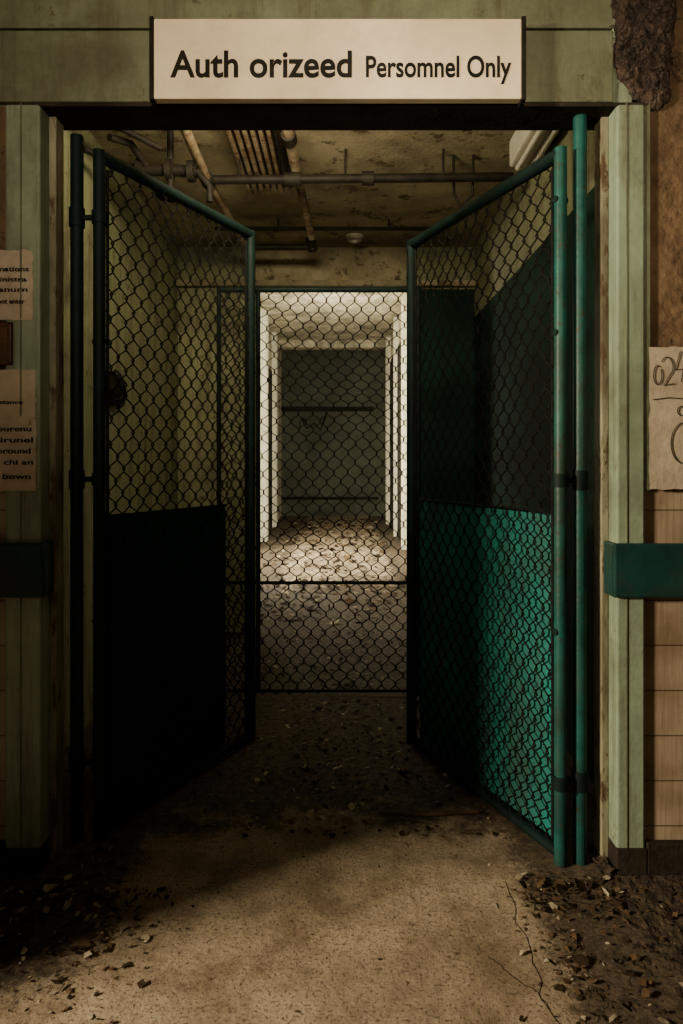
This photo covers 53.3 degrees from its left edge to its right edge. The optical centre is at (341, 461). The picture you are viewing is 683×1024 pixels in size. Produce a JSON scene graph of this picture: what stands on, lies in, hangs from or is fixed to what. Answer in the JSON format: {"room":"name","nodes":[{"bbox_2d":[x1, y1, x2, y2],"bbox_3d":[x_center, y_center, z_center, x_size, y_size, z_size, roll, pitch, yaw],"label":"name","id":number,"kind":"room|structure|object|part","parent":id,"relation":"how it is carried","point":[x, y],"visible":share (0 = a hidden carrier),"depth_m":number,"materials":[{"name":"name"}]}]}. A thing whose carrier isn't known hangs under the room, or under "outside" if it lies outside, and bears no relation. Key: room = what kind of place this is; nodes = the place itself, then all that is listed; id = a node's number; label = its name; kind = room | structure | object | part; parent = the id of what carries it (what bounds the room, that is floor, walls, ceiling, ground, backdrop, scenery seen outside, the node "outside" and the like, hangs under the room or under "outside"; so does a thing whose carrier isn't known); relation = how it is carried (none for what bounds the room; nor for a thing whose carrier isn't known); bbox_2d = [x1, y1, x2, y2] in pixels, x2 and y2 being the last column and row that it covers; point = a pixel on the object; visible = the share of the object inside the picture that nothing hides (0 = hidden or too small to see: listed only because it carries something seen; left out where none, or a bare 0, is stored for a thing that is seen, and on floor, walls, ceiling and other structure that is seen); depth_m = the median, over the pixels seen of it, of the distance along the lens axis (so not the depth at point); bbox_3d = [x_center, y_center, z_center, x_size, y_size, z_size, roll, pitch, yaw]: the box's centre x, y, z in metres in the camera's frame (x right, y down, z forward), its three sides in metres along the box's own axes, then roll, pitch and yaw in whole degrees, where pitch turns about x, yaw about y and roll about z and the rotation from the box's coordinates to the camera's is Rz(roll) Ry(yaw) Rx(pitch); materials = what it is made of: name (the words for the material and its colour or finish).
{"room":"abandoned building corridor","nodes":[
{"label":"abandoned building corridor","id":0,"kind":"room"},
{"bbox_2d":[64,130,177,749],"bbox_3d":[-1.245,-0.160,3.505,0.150,2.750,2.710,0,0,0],"label":"wall","id":1,"kind":"structure","parent":0,"point":[90,141],"depth_m":3.62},
{"bbox_2d":[109,370,127,408],"bbox_3d":[-1.143,-0.369,3.390,0.054,0.197,0.353,0,0,0],"label":"cable tangle","id":2,"kind":"object","parent":1,"relation":"attached to","point":[117,398],"visible":0.66,"depth_m":3.42,"materials":[{"name":"black paint"}]},
{"bbox_2d":[260,309,280,541],"bbox_3d":[-1.175,-0.485,9.050,0.250,3.400,8.100,0,0,0],"label":"wall","id":3,"kind":"structure","parent":0,"point":[267,343],"depth_m":9.65,"materials":[{"name":"paint"}]},
{"bbox_2d":[268,366,271,530],"bbox_3d":[-1.134,-0.205,10.500,0.028,2.560,1.200,0,0,0],"label":"door","id":4,"kind":"structure","parent":3,"relation":"in","point":[269,371],"depth_m":10.82,"materials":[{"name":"black paint"}]},
{"bbox_2d":[89,130,523,246],"bbox_3d":[-0.110,-1.585,3.505,2.420,0.100,2.710,0,0,0],"label":"ceiling","id":5,"kind":"structure","parent":0,"point":[319,151],"depth_m":3.80,"materials":[{"name":"paint"}]},
{"bbox_2d":[84,130,212,202],"bbox_3d":[-0.884,-1.360,3.025,0.565,0.350,0.278,0,0,-40],"label":"pipes","id":6,"kind":"object","parent":5,"relation":"attached to","point":[168,169],"visible":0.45,"depth_m":3.08,"materials":[{"name":"grey metal"}]},
{"bbox_2d":[225,130,291,192],"bbox_3d":[-0.400,-1.510,3.325,0.260,0.050,0.850,0,0,0],"label":"bundle","id":7,"kind":"object","parent":5,"relation":"in","point":[258,150],"visible":0.37,"depth_m":3.31,"materials":[{"name":"beige metal"}]},
{"bbox_2d":[180,130,513,252],"bbox_3d":[0.020,-1.443,3.381,1.640,0.184,2.164,0,0,0],"label":"ceiling pipe","id":8,"kind":"object","parent":5,"relation":"hanging from","point":[295,178],"visible":0.69,"depth_m":3.33,"materials":[{"name":"grey metal"}]},
{"bbox_2d":[346,233,363,243],"bbox_3d":[0.090,-1.512,4.620,0.124,0.047,0.124,0,0,0],"label":"smoke detector","id":9,"kind":"object","parent":5,"relation":"attached to","point":[354,238],"visible":1,"depth_m":4.58,"materials":[{"name":"white plastic"}]},
{"bbox_2d":[452,154,474,207],"bbox_3d":[0.610,-1.407,3.410,0.114,0.257,0.034,0,0,0],"label":"hanger","id":10,"kind":"object","parent":5,"relation":"attached to","point":[473,155],"visible":0.84,"depth_m":3.40,"materials":[{"name":"grey metal"}]},
{"bbox_2d":[510,130,559,170],"bbox_3d":[0.865,-1.456,3.025,0.130,0.158,0.450,0,0,0],"label":"fluorescent light fixture","id":11,"kind":"object","parent":5,"relation":"attached to","point":[526,146],"visible":0.45,"depth_m":3.04,"materials":[{"name":"white metal"}]},
{"bbox_2d":[3,836,646,875],"bbox_3d":[-0.048,1.175,2.072,1.893,0.080,0.156,0,0,0],"label":"plinth","id":12,"kind":"object","parent":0,"point":[16,861],"depth_m":1.99,"materials":[{"name":"wood"}]},
{"bbox_2d":[178,247,473,631],"bbox_3d":[-0.150,-0.485,4.930,3.500,3.400,0.140,0,0,0],"label":"wall","id":13,"kind":"structure","parent":0,"point":[327,263],"depth_m":4.86,"materials":[{"name":"paint"}]},
{"bbox_2d":[176,280,475,287],"bbox_3d":[-0.110,-1.265,4.830,2.120,0.040,0.060,0,0,0],"label":"trim","id":14,"kind":"structure","parent":13,"relation":"attached to","point":[262,283],"depth_m":4.80,"materials":[{"name":"paint"}]},
{"bbox_2d":[278,340,385,348],"bbox_3d":[-0.155,-2.070,12.000,1.990,0.130,0.200,0,0,0],"label":"wall","id":15,"kind":"structure","parent":0,"point":[368,344],"depth_m":11.90,"materials":[{"name":"paint"}]},
{"bbox_2d":[281,350,384,515],"bbox_3d":[-0.150,-0.535,13.075,2.300,3.300,0.150,0,0,0],"label":"wall","id":16,"kind":"structure","parent":0,"point":[325,391],"depth_m":13.00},
{"bbox_2d":[300,415,325,430],"bbox_3d":[-0.531,-0.738,12.930,0.499,0.307,0.140,0,0,0],"label":"bracket","id":17,"kind":"object","parent":16,"relation":"attached to","point":[308,425],"visible":0.79,"depth_m":12.90,"materials":[{"name":"black metal"}]},
{"bbox_3d":[-0.550,-0.685,12.950,0.460,0.200,0.100,0,0,0],"label":"bracket plate","id":18,"kind":"part","parent":17,"relation":"part of","materials":[{"name":"grey metal"}]},
{"bbox_2d":[281,407,377,499],"bbox_3d":[-0.225,-0.170,12.964,1.850,1.770,0.069,0,0,0],"label":"trim","id":19,"kind":"structure","parent":16,"relation":"attached to","point":[283,409],"depth_m":12.94,"materials":[{"name":"black paint"}]},
{"bbox_2d":[260,293,406,349],"bbox_3d":[-0.150,-2.185,9.050,2.300,0.100,8.100,0,0,0],"label":"ceiling","id":20,"kind":"structure","parent":0,"point":[273,300],"depth_m":9.91,"materials":[{"name":"paint"}]},
{"bbox_2d":[0,516,682,1023],"bbox_3d":[-1.200,1.120,5.400,6.800,0.190,16.000,0,0,0],"label":"floor","id":21,"kind":"structure","parent":0,"point":[473,991],"depth_m":1.94,"materials":[{"name":"concrete"}]},
{"bbox_2d":[0,846,200,1023],"bbox_3d":[-1.038,1.204,1.594,1.283,0.030,1.099,0,0,0],"label":"pile","id":22,"kind":"object","parent":21,"relation":"on","point":[13,890],"visible":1,"depth_m":1.82,"materials":[{"name":"brown soil"}]},
{"bbox_2d":[73,698,548,1019],"bbox_3d":[-0.057,1.206,2.319,1.156,0.017,2.332,0,0,0],"label":"debris","id":23,"kind":"object","parent":21,"relation":"on","point":[351,806],"visible":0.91,"depth_m":2.58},
{"bbox_2d":[214,286,420,695],"bbox_3d":[-0.121,0.149,3.557,1.079,2.131,0.086,0,0,0],"label":"fence","id":24,"kind":"object","parent":21,"relation":"on","point":[258,289],"visible":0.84,"depth_m":3.54,"materials":[{"name":"metal"}]},
{"bbox_3d":[-0.640,0.150,3.550,0.024,2.130,0.024,0,0,0],"label":"post","id":25,"kind":"part","parent":24,"relation":"part of","materials":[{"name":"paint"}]},
{"bbox_3d":[-0.120,0.630,3.550,1.040,0.018,0.018,0,0,0],"label":"rail","id":26,"kind":"part","parent":24,"relation":"part of","materials":[{"name":"metal"}]},
{"bbox_3d":[-0.120,1.195,3.550,1.040,0.016,0.016,0,0,0],"label":"rail","id":27,"kind":"part","parent":24,"relation":"part of","materials":[{"name":"metal"}]},
{"bbox_3d":[-0.120,-0.900,3.550,1.040,0.032,0.032,0,0,0],"label":"rail","id":28,"kind":"part","parent":24,"relation":"part of","materials":[{"name":"metal"}]},
{"bbox_3d":[0.400,0.150,3.550,0.030,2.130,0.030,0,0,0],"label":"post","id":29,"kind":"part","parent":24,"relation":"part of","materials":[{"name":"metal"}]},
{"bbox_2d":[232,518,406,688],"bbox_3d":[-0.139,1.114,8.065,1.595,0.201,8.898,0,0,0],"label":"debris","id":30,"kind":"object","parent":21,"relation":"on","point":[348,599],"visible":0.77,"depth_m":6.28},
{"bbox_2d":[488,881,559,1023],"bbox_3d":[0.422,1.215,1.560,0.126,0.002,0.820,0,0,0],"label":"crack","id":31,"kind":"object","parent":21,"relation":"on","point":[505,881],"depth_m":1.62,"materials":[{"name":"brown concrete"}]},
{"bbox_2d":[492,842,682,1023],"bbox_3d":[1.014,1.202,0.820,1.333,0.034,2.640,0,0,0],"label":"pile","id":32,"kind":"object","parent":21,"relation":"on","point":[657,902],"visible":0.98,"depth_m":1.81,"materials":[{"name":"brown soil"}]},
{"bbox_2d":[0,0,682,839],"bbox_3d":[0.000,-0.260,2.085,3.800,2.950,0.130,0,0,0],"label":"wall","id":33,"kind":"structure","parent":0,"point":[663,509],"depth_m":2.02,"materials":[{"name":"brown paint"}]},
{"bbox_2d":[0,840,5,874],"bbox_3d":[-1.448,1.167,2.007,0.905,0.095,0.025,0,0,0],"label":"baseboard","id":34,"kind":"structure","parent":33,"relation":"attached to","point":[2,842],"depth_m":2.00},
{"bbox_2d":[0,322,12,364],"bbox_3d":[-1.042,-0.347,2.002,0.155,0.125,0.035,0,0,0],"label":"picture frame","id":35,"kind":"object","parent":33,"relation":"attached to","point":[6,328],"visible":1,"depth_m":1.99,"materials":[{"name":"brown wood"}]},
{"bbox_2d":[0,326,6,359],"bbox_3d":[-1.042,-0.347,1.996,0.135,0.105,0.009,0,0,0],"label":"picture","id":36,"kind":"object","parent":35,"relation":"attached to","point":[3,329],"depth_m":1.99},
{"bbox_2d":[0,249,33,320],"bbox_3d":[-1.019,-0.520,1.997,0.228,0.212,0.004,0,0,0],"label":"paper notice","id":37,"kind":"object","parent":33,"relation":"attached to","point":[10,269],"visible":1,"depth_m":2.00,"materials":[{"name":"beige paper"}]},
{"bbox_2d":[0,370,35,417],"bbox_3d":[-1.015,-0.201,1.997,0.236,0.147,0.004,0,0,0],"label":"paper notice","id":38,"kind":"object","parent":33,"relation":"attached to","point":[10,402],"visible":1,"depth_m":2.00,"materials":[{"name":"beige paper"}]},
{"bbox_2d":[0,417,36,491],"bbox_3d":[-1.014,-0.022,1.995,0.238,0.220,0.004,0,0,0],"label":"paper notice","id":39,"kind":"object","parent":33,"relation":"attached to","point":[18,463],"visible":1,"depth_m":2.00,"materials":[{"name":"beige paper"}]},
{"bbox_2d":[0,541,53,597],"bbox_3d":[-1.386,0.318,2.056,1.028,0.159,0.148,0,0,0],"label":"rail","id":40,"kind":"object","parent":33,"relation":"attached to","point":[26,569],"depth_m":1.98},
{"bbox_2d":[49,117,63,862],"bbox_3d":[-0.876,0.084,2.090,0.022,2.262,0.060,0,0,0],"label":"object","id":41,"kind":"object","parent":33,"relation":"attached to","point":[56,129],"visible":1,"depth_m":2.07,"materials":[{"name":"paint"}]},
{"bbox_2d":[69,133,255,843],"bbox_3d":[-0.598,0.084,2.551,0.111,2.262,0.936,0,0,31],"label":"gate","id":42,"kind":"object","parent":33,"relation":"attached to","point":[160,630],"visible":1,"depth_m":2.41,"materials":[{"name":"metal"}]},
{"bbox_3d":[-0.850,0.084,2.185,0.041,2.262,0.041,0,0,0],"label":"hinge post","id":43,"kind":"part","parent":42,"relation":"part of","materials":[{"name":"metal"}]},
{"bbox_3d":[-0.643,0.681,2.530,0.011,1.003,0.699,0,0,26],"label":"sheet panel","id":44,"kind":"part","parent":42,"relation":"part of","materials":[{"name":"metal"}]},
{"bbox_3d":[-0.587,1.183,2.567,0.033,0.033,0.856,0,0,27],"label":"rail","id":45,"kind":"part","parent":42,"relation":"part of","materials":[{"name":"metal"}]},
{"bbox_3d":[-0.587,-0.985,2.567,0.041,0.041,0.856,0,0,27],"label":"rail","id":46,"kind":"part","parent":42,"relation":"part of","materials":[{"name":"metal"}]},
{"bbox_2d":[0,0,644,129],"bbox_3d":[-0.503,-1.391,2.075,2.793,0.688,0.150,0,0,0],"label":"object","id":47,"kind":"structure","parent":33,"relation":"attached to","point":[85,63],"depth_m":2.00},
{"bbox_2d":[6,103,643,847],"bbox_3d":[-0.049,0.050,2.074,1.883,2.211,0.153,0,0,0],"label":"door frame","id":48,"kind":"structure","parent":33,"relation":"attached to","point":[617,118],"depth_m":2.00,"materials":[{"name":"wood"}]},
{"bbox_2d":[149,16,525,107],"bbox_3d":[-0.011,-1.160,1.974,1.082,0.240,0.049,0,0,0],"label":"sign","id":49,"kind":"object","parent":33,"relation":"attached to","point":[192,61],"visible":1,"depth_m":1.96,"materials":[{"name":"white paint"}]},
{"bbox_2d":[406,114,588,867],"bbox_3d":[0.489,0.084,2.475,0.113,2.262,0.992,0,0,-26],"label":"gate","id":50,"kind":"object","parent":33,"relation":"attached to","point":[492,629],"visible":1,"depth_m":2.29,"materials":[{"name":"green metal"}]},
{"bbox_3d":[0.480,-0.930,2.480,0.041,0.041,0.932,0,0,-23],"label":"rail","id":51,"kind":"part","parent":50,"relation":"part of","materials":[{"name":"metal"}]},
{"bbox_3d":[0.480,1.181,2.480,0.033,0.033,0.932,0,0,-23],"label":"rail","id":52,"kind":"part","parent":50,"relation":"part of","materials":[{"name":"metal"}]},
{"bbox_3d":[0.510,0.670,2.496,0.011,1.021,0.898,0,0,-23],"label":"sheet panel","id":53,"kind":"part","parent":50,"relation":"part of","materials":[{"name":"green metal"}]},
{"bbox_3d":[0.724,0.084,2.065,0.041,2.262,0.041,0,0,0],"label":"hinge post","id":54,"kind":"part","parent":50,"relation":"part of","materials":[{"name":"teal metal"}]},
{"bbox_2d":[595,117,607,859],"bbox_3d":[0.799,0.084,2.090,0.022,2.262,0.060,0,0,0],"label":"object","id":55,"kind":"object","parent":33,"relation":"attached to","point":[601,128],"visible":0.76,"depth_m":2.06,"materials":[{"name":"paint"}]},
{"bbox_2d":[604,541,682,597],"bbox_3d":[1.348,0.318,2.056,1.105,0.159,0.148,0,0,0],"label":"rail","id":56,"kind":"object","parent":33,"relation":"attached to","point":[631,570],"depth_m":1.98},
{"bbox_2d":[609,0,682,110],"bbox_3d":[0.892,-1.248,1.995,0.229,0.412,0.042,0,0,0],"label":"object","id":57,"kind":"object","parent":33,"relation":"attached to","point":[644,29],"visible":1,"depth_m":2.00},
{"bbox_2d":[644,104,650,490],"bbox_3d":[0.903,-0.485,2.018,0.020,1.141,0.024,0,0,0],"label":"right casing edge","id":58,"kind":"object","parent":33,"relation":"attached to","point":[647,108],"visible":0.79,"depth_m":2.01,"materials":[{"name":"wood"}]},
{"bbox_2d":[644,840,682,874],"bbox_3d":[1.399,1.167,2.007,1.002,0.095,0.025,0,0,0],"label":"baseboard","id":59,"kind":"structure","parent":33,"relation":"attached to","point":[664,857],"depth_m":2.00,"materials":[{"name":"brown wood"}]},
{"bbox_2d":[649,346,682,489],"bbox_3d":[1.048,-0.129,1.997,0.289,0.422,0.005,0,0,0],"label":"poster","id":60,"kind":"object","parent":33,"relation":"attached to","point":[666,363],"visible":1,"depth_m":2.00,"materials":[{"name":"paper"}]},
{"bbox_2d":[385,296,406,549],"bbox_3d":[0.882,-0.485,9.050,0.235,3.400,8.100,0,0,0],"label":"wall","id":61,"kind":"structure","parent":0,"point":[402,318],"depth_m":10.00,"materials":[{"name":"paint"}]},
{"bbox_2d":[390,357,392,528],"bbox_3d":[0.824,-0.290,10.875,0.028,2.790,1.250,0,0,0],"label":"door","id":62,"kind":"structure","parent":61,"relation":"in","point":[391,361],"depth_m":11.12,"materials":[{"name":"black paint"}]},
{"bbox_2d":[397,341,400,541],"bbox_3d":[0.824,-0.275,9.490,0.028,2.820,0.980,0,0,0],"label":"door","id":63,"kind":"structure","parent":61,"relation":"in","point":[399,348],"depth_m":9.59,"materials":[{"name":"black paint"}]},
{"bbox_2d":[474,130,594,785],"bbox_3d":[1.025,-0.160,3.505,0.150,2.750,2.710,0,0,0],"label":"wall","id":64,"kind":"structure","parent":0,"point":[564,137],"depth_m":3.35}
]}

